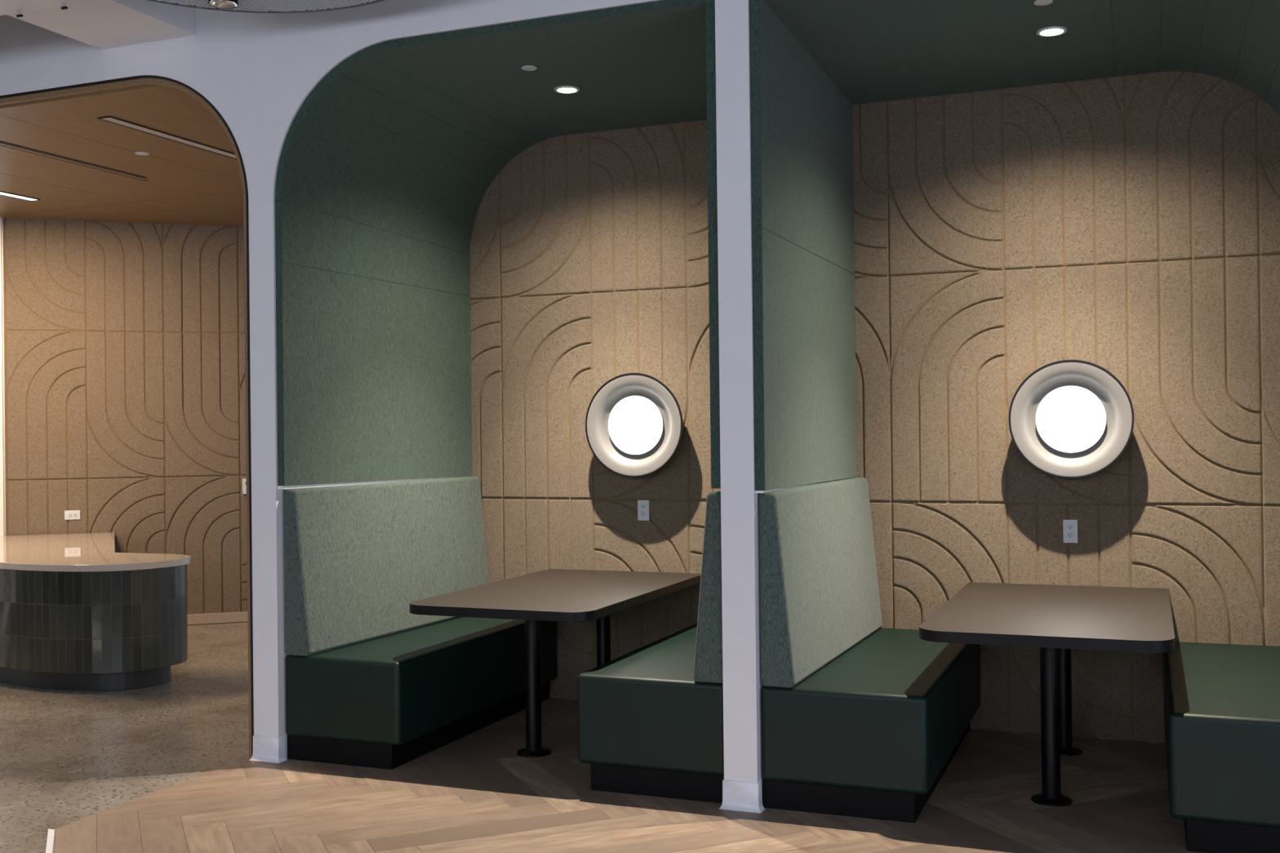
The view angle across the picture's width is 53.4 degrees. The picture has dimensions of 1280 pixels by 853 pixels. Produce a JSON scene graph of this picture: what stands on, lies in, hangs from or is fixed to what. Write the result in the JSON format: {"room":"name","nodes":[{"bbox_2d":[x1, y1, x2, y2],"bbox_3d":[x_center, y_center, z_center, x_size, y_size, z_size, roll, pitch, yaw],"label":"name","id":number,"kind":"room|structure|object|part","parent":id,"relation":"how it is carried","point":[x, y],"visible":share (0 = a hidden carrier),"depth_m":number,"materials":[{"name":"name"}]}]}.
{"room":"common room","nodes":[
{"label":"common room","id":0,"kind":"room"},
{"bbox_2d":[1,217,5,536],"bbox_3d":[-3.289,-0.021,10.805,3.820,3.330,0.108,-1,0,-18],"label":"wall","id":1,"kind":"structure","parent":0,"point":[2,218],"depth_m":10.17,"materials":[{"name":"white paint"}]},
{"bbox_2d":[0,217,4,536],"bbox_3d":[-6.529,0.011,9.698,3.033,3.330,0.080,-1,0,-18],"label":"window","id":2,"kind":"structure","parent":1,"relation":"in","point":[2,461],"depth_m":10.13,"materials":[{"name":"white glass"}]},
{"bbox_2d":[0,0,85,15],"bbox_3d":[-7.456,-1.902,3.418,7.665,0.120,7.830,-1,0,22],"label":"ceiling","id":3,"kind":"structure","parent":0,"point":[6,6],"depth_m":5.69,"materials":[{"name":"white paint"}]},
{"bbox_2d":[16,9,22,17],"bbox_3d":[-2.805,-1.869,5.755,0.030,0.032,0.016,-1,0,22],"label":"clip","id":4,"kind":"object","parent":3,"relation":"attached to","point":[19,11],"visible":1,"depth_m":5.75,"materials":[{"name":"metal"}]},
{"bbox_2d":[61,1,67,9],"bbox_3d":[-2.559,-1.872,5.657,0.030,0.032,0.016,-1,0,22],"label":"clip","id":5,"kind":"object","parent":3,"relation":"attached to","point":[64,6],"visible":1,"depth_m":5.66,"materials":[{"name":"metal"}]},
{"bbox_3d":[-2.565,-1.877,5.662,0.012,0.022,0.012,-1,0,22],"label":"clip arm","id":6,"kind":"part","parent":5,"relation":"part of","materials":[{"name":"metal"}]},
{"bbox_2d":[0,84,244,226],"bbox_3d":[-4.897,-1.684,10.596,9.094,0.030,5.939,-1,0,22],"label":"ceiling","id":7,"kind":"structure","parent":0,"point":[184,184],"depth_m":8.20,"materials":[{"name":"brown wood"}]},
{"bbox_2d":[0,191,39,200],"bbox_3d":[-4.824,-1.677,8.537,0.094,0.008,1.890,-1,0,22],"label":"recessed light","id":8,"kind":"object","parent":7,"relation":"in","point":[5,193],"visible":1,"depth_m":9.26,"materials":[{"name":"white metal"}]},
{"bbox_2d":[0,140,147,181],"bbox_3d":[-3.696,-1.693,7.919,0.096,0.008,1.776,-1,0,22],"label":"ceiling vent","id":9,"kind":"object","parent":7,"relation":"in","point":[2,143],"visible":1,"depth_m":8.09,"materials":[{"name":"black metal"}]},
{"bbox_2d":[134,151,149,155],"bbox_3d":[-3.095,-1.699,7.909,0.084,0.009,0.084,-1,0,22],"label":"sprinkler cover","id":10,"kind":"object","parent":7,"relation":"attached to","point":[135,153],"visible":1,"depth_m":7.90,"materials":[{"name":"white plastic"}]},
{"bbox_2d":[97,115,236,159],"bbox_3d":[-2.626,-1.705,7.839,0.092,0.008,1.780,-1,0,22],"label":"recessed light","id":11,"kind":"object","parent":7,"relation":"in","point":[108,118],"visible":0.59,"depth_m":7.46,"materials":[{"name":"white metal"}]},
{"bbox_2d":[3,217,247,614],"bbox_3d":[-3.548,-0.061,10.657,2.468,3.245,2.061,-1,0,22],"label":"wall","id":12,"kind":"structure","parent":0,"point":[125,389],"depth_m":10.45,"materials":[{"name":"brown wood"}]},
{"bbox_2d":[64,510,79,519],"bbox_3d":[-4.594,0.717,10.297,0.117,0.074,0.009,-1,0,-18],"label":"wall outlet","id":13,"kind":"object","parent":12,"relation":"attached to","point":[70,514],"visible":1,"depth_m":10.30,"materials":[{"name":"white plastic"}]},
{"bbox_2d":[187,611,247,625],"bbox_3d":[-3.528,1.604,10.646,3.205,0.085,0.016,-1,0,-18],"label":"baseboard","id":14,"kind":"structure","parent":12,"relation":"attached to","point":[229,617],"depth_m":10.64,"materials":[{"name":"brown wood"}]},
{"bbox_2d":[242,478,246,493],"bbox_3d":[-3.308,0.504,10.712,0.076,0.130,0.024,-1,0,-18],"label":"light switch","id":15,"kind":"object","parent":12,"relation":"attached to","point":[244,480],"visible":0.44,"depth_m":10.70,"materials":[{"name":"white plastic"}]},
{"bbox_2d":[282,488,288,759],"bbox_3d":[-1.468,-0.695,6.964,0.115,4.600,1.730,-1,0,22],"label":"wall","id":16,"kind":"structure","parent":0,"point":[283,490],"depth_m":6.13,"materials":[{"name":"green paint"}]},
{"bbox_2d":[277,475,471,488],"bbox_3d":[-1.377,0.294,6.889,0.085,0.020,1.734,-1,0,22],"label":"trim","id":17,"kind":"structure","parent":16,"relation":"attached to","point":[388,481],"depth_m":6.51,"materials":[{"name":"silver metal"}]},
{"bbox_2d":[0,0,760,782],"bbox_3d":[-1.674,-0.696,6.088,16.400,4.600,0.050,-1,0,22],"label":"wall","id":18,"kind":"structure","parent":0,"point":[257,70],"depth_m":6.05,"materials":[{"name":"white paint"}]},
{"bbox_2d":[7,0,195,48],"bbox_3d":[-2.595,-2.456,6.064,0.590,1.060,0.675,-1,0,22],"label":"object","id":19,"kind":"structure","parent":18,"relation":"attached to","point":[100,24],"depth_m":6.08,"materials":[{"name":"white paint"}]},
{"bbox_2d":[0,75,253,758],"bbox_3d":[-3.996,-0.050,7.020,4.558,3.369,0.042,-1,0,22],"label":"trim","id":20,"kind":"structure","parent":18,"relation":"attached to","point":[148,81],"depth_m":6.21,"materials":[{"name":"black metal"}]},
{"bbox_2d":[249,735,287,763],"bbox_3d":[-1.782,1.546,6.142,0.177,0.118,0.110,-1,0,22],"label":"baseboard","id":21,"kind":"structure","parent":18,"relation":"attached to","point":[265,748],"depth_m":6.10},
{"bbox_2d":[719,779,764,813],"bbox_3d":[0.427,1.517,5.262,0.181,0.118,0.110,-1,0,22],"label":"baseboard","id":22,"kind":"structure","parent":18,"relation":"attached to","point":[738,796],"depth_m":5.22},
{"bbox_2d":[0,622,1186,852],"bbox_3d":[-2.606,1.671,5.021,17.400,0.117,14.600,-1,0,22],"label":"floor","id":23,"kind":"structure","parent":0,"point":[67,757],"depth_m":6.58,"materials":[{"name":"concrete"}]},
{"bbox_2d":[0,532,191,690],"bbox_3d":[-4.353,1.252,8.795,1.834,0.790,3.062,0,0,-33],"label":"reception desk","id":24,"kind":"object","parent":23,"relation":"on","point":[77,613],"depth_m":7.87,"materials":[{"name":"tile"}]},
{"bbox_2d":[0,532,191,572],"bbox_3d":[-4.357,0.878,8.796,1.832,0.042,3.062,0,0,-33],"label":"countertop","id":25,"kind":"structure","parent":24,"relation":"on","point":[82,552],"depth_m":8.31,"materials":[{"name":"stone"}]},
{"bbox_2d":[52,697,1202,852],"bbox_3d":[1.106,1.555,2.345,8.420,0.001,8.375,-1,0,22],"label":"floor","id":26,"kind":"structure","parent":0,"point":[117,832],"depth_m":5.22,"materials":[{"name":"brown wood"}]},
{"bbox_2d":[45,828,54,852],"bbox_3d":[-1.923,1.597,4.088,0.024,0.006,2.145,-1,0,-23],"label":"transition strip","id":27,"kind":"object","parent":26,"relation":"on","point":[50,842],"visible":1,"depth_m":4.91,"materials":[{"name":"white metal"}]},
{"bbox_2d":[283,476,556,769],"bbox_3d":[-1.101,0.949,6.792,0.644,1.303,1.710,-1,0,22],"label":"bench","id":28,"kind":"object","parent":26,"relation":"on","point":[371,682],"visible":0.82,"depth_m":6.39,"materials":[{"name":"green fabric"}]},
{"bbox_3d":[-1.304,0.700,6.873,0.213,0.800,1.710,-1,0,22],"label":"backrest","id":29,"kind":"part","parent":28,"relation":"part of","materials":[{"name":"green fabric"}]},
{"bbox_3d":[-1.116,1.542,6.810,0.588,0.117,1.688,-1,0,22],"label":"kick plate","id":30,"kind":"part","parent":28,"relation":"part of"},
{"bbox_3d":[-1.097,1.290,6.791,0.644,0.389,1.710,-1,0,22],"label":"seat","id":31,"kind":"part","parent":28,"relation":"part of","materials":[{"name":"green leather"}]},
{"bbox_2d":[409,568,701,757],"bbox_3d":[-0.378,1.211,6.553,0.960,0.760,1.620,-1,0,22],"label":"table","id":32,"kind":"object","parent":26,"relation":"on","point":[559,595],"visible":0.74,"depth_m":6.18,"materials":[{"name":"laminate"}]},
{"bbox_3d":[-0.520,1.229,6.196,0.076,0.707,0.076,-1,0,22],"label":"leg","id":33,"kind":"part","parent":32,"relation":"part of","materials":[{"name":"black metal"}]},
{"bbox_3d":[-0.199,1.229,7.001,0.076,0.707,0.076,-1,0,22],"label":"leg","id":34,"kind":"part","parent":32,"relation":"part of","materials":[{"name":"black metal"}]},
{"bbox_2d":[577,490,724,803],"bbox_3d":[0.351,0.930,6.214,0.682,1.303,1.710,-1,0,22],"label":"bench","id":35,"kind":"object","parent":26,"relation":"on","point":[651,716],"visible":0.59,"depth_m":5.41,"materials":[{"name":"green leather"}]},
{"bbox_3d":[0.354,1.271,6.212,0.682,0.389,1.710,-1,0,22],"label":"seat","id":36,"kind":"part","parent":35,"relation":"part of","materials":[{"name":"green leather"}]},
{"bbox_3d":[0.388,1.522,6.211,0.626,0.117,1.688,-1,0,22],"label":"kick plate","id":37,"kind":"part","parent":35,"relation":"part of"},
{"bbox_3d":[0.598,0.675,6.115,0.144,0.800,1.710,-1,0,22],"label":"backrest","id":38,"kind":"part","parent":35,"relation":"part of","materials":[{"name":"green fabric"}]},
{"bbox_2d":[759,477,980,822],"bbox_3d":[1.123,0.919,5.906,0.679,1.303,1.710,-1,0,22],"label":"bench","id":39,"kind":"object","parent":26,"relation":"on","point":[861,718],"visible":0.91,"depth_m":5.23,"materials":[{"name":"green fabric"}]},
{"bbox_3d":[0.888,0.671,6.000,0.179,0.800,1.710,-1,0,22],"label":"backrest","id":40,"kind":"part","parent":39,"relation":"part of","materials":[{"name":"green fabric"}]},
{"bbox_3d":[1.108,1.513,5.924,0.623,0.117,1.688,-1,0,22],"label":"kick plate","id":41,"kind":"part","parent":39,"relation":"part of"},
{"bbox_3d":[1.127,1.260,5.904,0.679,0.389,1.710,-1,0,22],"label":"seat","id":42,"kind":"part","parent":39,"relation":"part of","materials":[{"name":"green leather"}]},
{"bbox_2d":[919,582,1175,806],"bbox_3d":[1.845,1.181,5.641,0.954,0.760,1.670,-1,0,22],"label":"table","id":43,"kind":"object","parent":26,"relation":"on","point":[1056,620],"visible":1,"depth_m":5.28,"materials":[{"name":"laminate"}]},
{"bbox_3d":[1.712,1.199,5.306,0.076,0.707,0.076,-1,0,22],"label":"leg","id":44,"kind":"part","parent":43,"relation":"part of","materials":[{"name":"black metal"}]},
{"bbox_3d":[2.033,1.199,6.112,0.076,0.707,0.076,-1,0,22],"label":"leg","id":45,"kind":"part","parent":43,"relation":"part of","materials":[{"name":"black metal"}]},
{"bbox_2d":[1163,641,1279,852],"bbox_3d":[2.586,0.900,5.323,0.721,1.303,1.710,-1,0,22],"label":"bench","id":46,"kind":"object","parent":26,"relation":"on","point":[1222,701],"visible":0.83,"depth_m":4.63,"materials":[{"name":"green leather"}]},
{"bbox_3d":[2.623,1.492,5.320,0.665,0.117,1.688,-1,0,22],"label":"kick plate","id":47,"kind":"part","parent":46,"relation":"part of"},
{"bbox_2d":[757,493,764,795],"bbox_3d":[0.727,-0.724,6.089,0.143,4.600,1.730,-1,0,22],"label":"wall","id":48,"kind":"structure","parent":0,"point":[762,686],"depth_m":5.26,"materials":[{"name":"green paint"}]},
{"bbox_2d":[755,480,828,493],"bbox_3d":[0.813,0.270,6.016,0.046,0.014,1.734,-1,0,22],"label":"trim","id":49,"kind":"structure","parent":48,"relation":"attached to","point":[774,490],"depth_m":5.45,"materials":[{"name":"silver metal"}]},
{"bbox_2d":[469,71,1279,742],"bbox_3d":[1.068,-0.109,6.859,4.667,3.370,0.012,-1,0,22],"label":"wall","id":50,"kind":"structure","parent":0,"point":[1128,226],"depth_m":6.58,"materials":[{"name":"brown wood"}]},
{"bbox_2d":[275,0,720,488],"bbox_3d":[-0.390,-0.751,6.497,2.232,2.074,1.736,-1,0,22],"label":"lining","id":51,"kind":"object","parent":50,"relation":"attached to","point":[386,167],"visible":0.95,"depth_m":6.53,"materials":[{"name":"green fabric"}]},
{"bbox_2d":[521,65,537,71],"bbox_3d":[-0.537,-1.739,6.167,0.076,0.009,0.076,-1,0,22],"label":"sprinkler cover","id":52,"kind":"object","parent":51,"relation":"attached to","point":[528,68],"visible":1,"depth_m":6.16,"materials":[{"name":"white plastic"}]},
{"bbox_2d":[554,85,579,93],"bbox_3d":[-0.375,-1.729,6.533,0.132,0.010,0.132,-1,0,22],"label":"recessed light","id":53,"kind":"object","parent":51,"relation":"attached to","point":[562,89],"visible":1,"depth_m":6.52,"materials":[{"name":"white plastic"}]},
{"bbox_2d":[585,373,683,477],"bbox_3d":[-0.015,-0.007,7.211,0.589,0.589,0.134,-1,0,22],"label":"wall lamp","id":54,"kind":"object","parent":50,"relation":"attached to","point":[634,424],"visible":1,"depth_m":7.17,"materials":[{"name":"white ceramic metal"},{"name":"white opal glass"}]},
{"bbox_2d":[608,395,662,454],"bbox_3d":[-0.028,-0.007,7.179,0.331,0.331,0.004,-1,0,22],"label":"diffuser","id":55,"kind":"object","parent":54,"relation":"attached to","point":[635,423],"depth_m":7.18,"materials":[{"name":"white"}]},
{"bbox_2d":[637,500,648,520],"bbox_3d":[0.019,0.479,7.264,0.070,0.117,0.009,-1,0,22],"label":"wall outlet","id":56,"kind":"object","parent":50,"relation":"attached to","point":[642,505],"visible":1,"depth_m":7.26,"materials":[{"name":"white plastic"}]},
{"bbox_2d":[640,511,645,515],"bbox_3d":[0.019,0.498,7.263,0.032,0.027,0.004,-1,0,22],"label":"receptacle","id":57,"kind":"object","parent":56,"relation":"attached to","point":[642,513],"depth_m":7.26,"materials":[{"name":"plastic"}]},
{"bbox_2d":[640,504,645,509],"bbox_3d":[0.018,0.459,7.263,0.032,0.027,0.004,-1,0,22],"label":"receptacle","id":58,"kind":"object","parent":56,"relation":"attached to","point":[642,506],"depth_m":7.26,"materials":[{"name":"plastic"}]},
{"bbox_2d":[1062,520,1077,542],"bbox_3d":[2.168,0.528,6.408,0.070,0.117,0.009,-1,0,22],"label":"wall outlet","id":59,"kind":"object","parent":50,"relation":"attached to","point":[1069,527],"visible":1,"depth_m":6.41,"materials":[{"name":"white plastic"}]},
{"bbox_2d":[1066,532,1073,537],"bbox_3d":[2.167,0.548,6.407,0.032,0.027,0.004,-1,0,22],"label":"receptacle","id":60,"kind":"object","parent":59,"relation":"attached to","point":[1069,535],"depth_m":6.41,"materials":[{"name":"plastic"}]},
{"bbox_2d":[1066,524,1073,530],"bbox_3d":[2.167,0.509,6.407,0.032,0.027,0.004,-1,0,22],"label":"receptacle","id":61,"kind":"object","parent":59,"relation":"attached to","point":[1069,527],"depth_m":6.41,"materials":[{"name":"plastic"}]},
{"bbox_2d":[1008,360,1133,479],"bbox_3d":[2.150,-0.036,6.348,0.589,0.589,0.134,-1,0,22],"label":"wall lamp","id":62,"kind":"object","parent":50,"relation":"attached to","point":[1068,419],"visible":1,"depth_m":6.31,"materials":[{"name":"cream-beige satin metal"},{"name":"white glowing diffuser"}]},
{"bbox_2d":[1035,386,1106,452],"bbox_3d":[2.138,-0.036,6.316,0.331,0.331,0.004,-1,0,22],"label":"diffuser","id":63,"kind":"object","parent":62,"relation":"attached to","point":[1069,419],"depth_m":6.31,"materials":[{"name":"white plastic"}]},
{"bbox_3d":[-3.279,-0.696,2.060,16.600,4.600,8.600,-1,0,22],"label":"wall","id":64,"kind":"structure","parent":0,"visible":0},
{"bbox_2d":[147,0,384,13],"bbox_3d":[-1.595,-1.880,4.827,1.704,0.062,1.704,-1,0,22],"label":"disc","id":65,"kind":"object","parent":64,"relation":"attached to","point":[244,6],"visible":0.99,"depth_m":5.59,"materials":[{"name":"white metal"}]},
{"bbox_2d":[208,0,238,8],"bbox_3d":[-1.789,-1.831,5.460,0.124,0.035,0.124,-1,0,22],"label":"ceiling lamp","id":66,"kind":"object","parent":65,"relation":"attached to","point":[224,4],"visible":1,"depth_m":5.50,"materials":[{"name":"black metal"}]},
{"bbox_3d":[2.979,-0.754,5.192,0.140,4.600,1.730,-1,0,22],"label":"wall","id":67,"kind":"structure","parent":0,"visible":0},
{"bbox_2d":[749,0,1279,490],"bbox_3d":[1.841,-0.781,5.608,2.281,2.074,1.736,-1,0,22],"label":"lining","id":68,"kind":"object","parent":67,"relation":"attached to","point":[811,60],"visible":1,"depth_m":5.76,"materials":[{"name":"green fabric"}]},
{"bbox_2d":[1033,0,1053,5],"bbox_3d":[1.679,-1.768,5.295,0.076,0.009,0.076,-1,0,22],"label":"sprinkler cover","id":69,"kind":"object","parent":68,"relation":"attached to","point":[1038,2],"visible":1,"depth_m":5.30,"materials":[{"name":"white plastic"}]},
{"bbox_2d":[1036,26,1066,36],"bbox_3d":[1.833,-1.758,5.664,0.132,0.010,0.132,-1,0,22],"label":"recessed light","id":70,"kind":"object","parent":68,"relation":"attached to","point":[1051,31],"visible":1,"depth_m":5.66,"materials":[{"name":"white plastic"}]}
]}

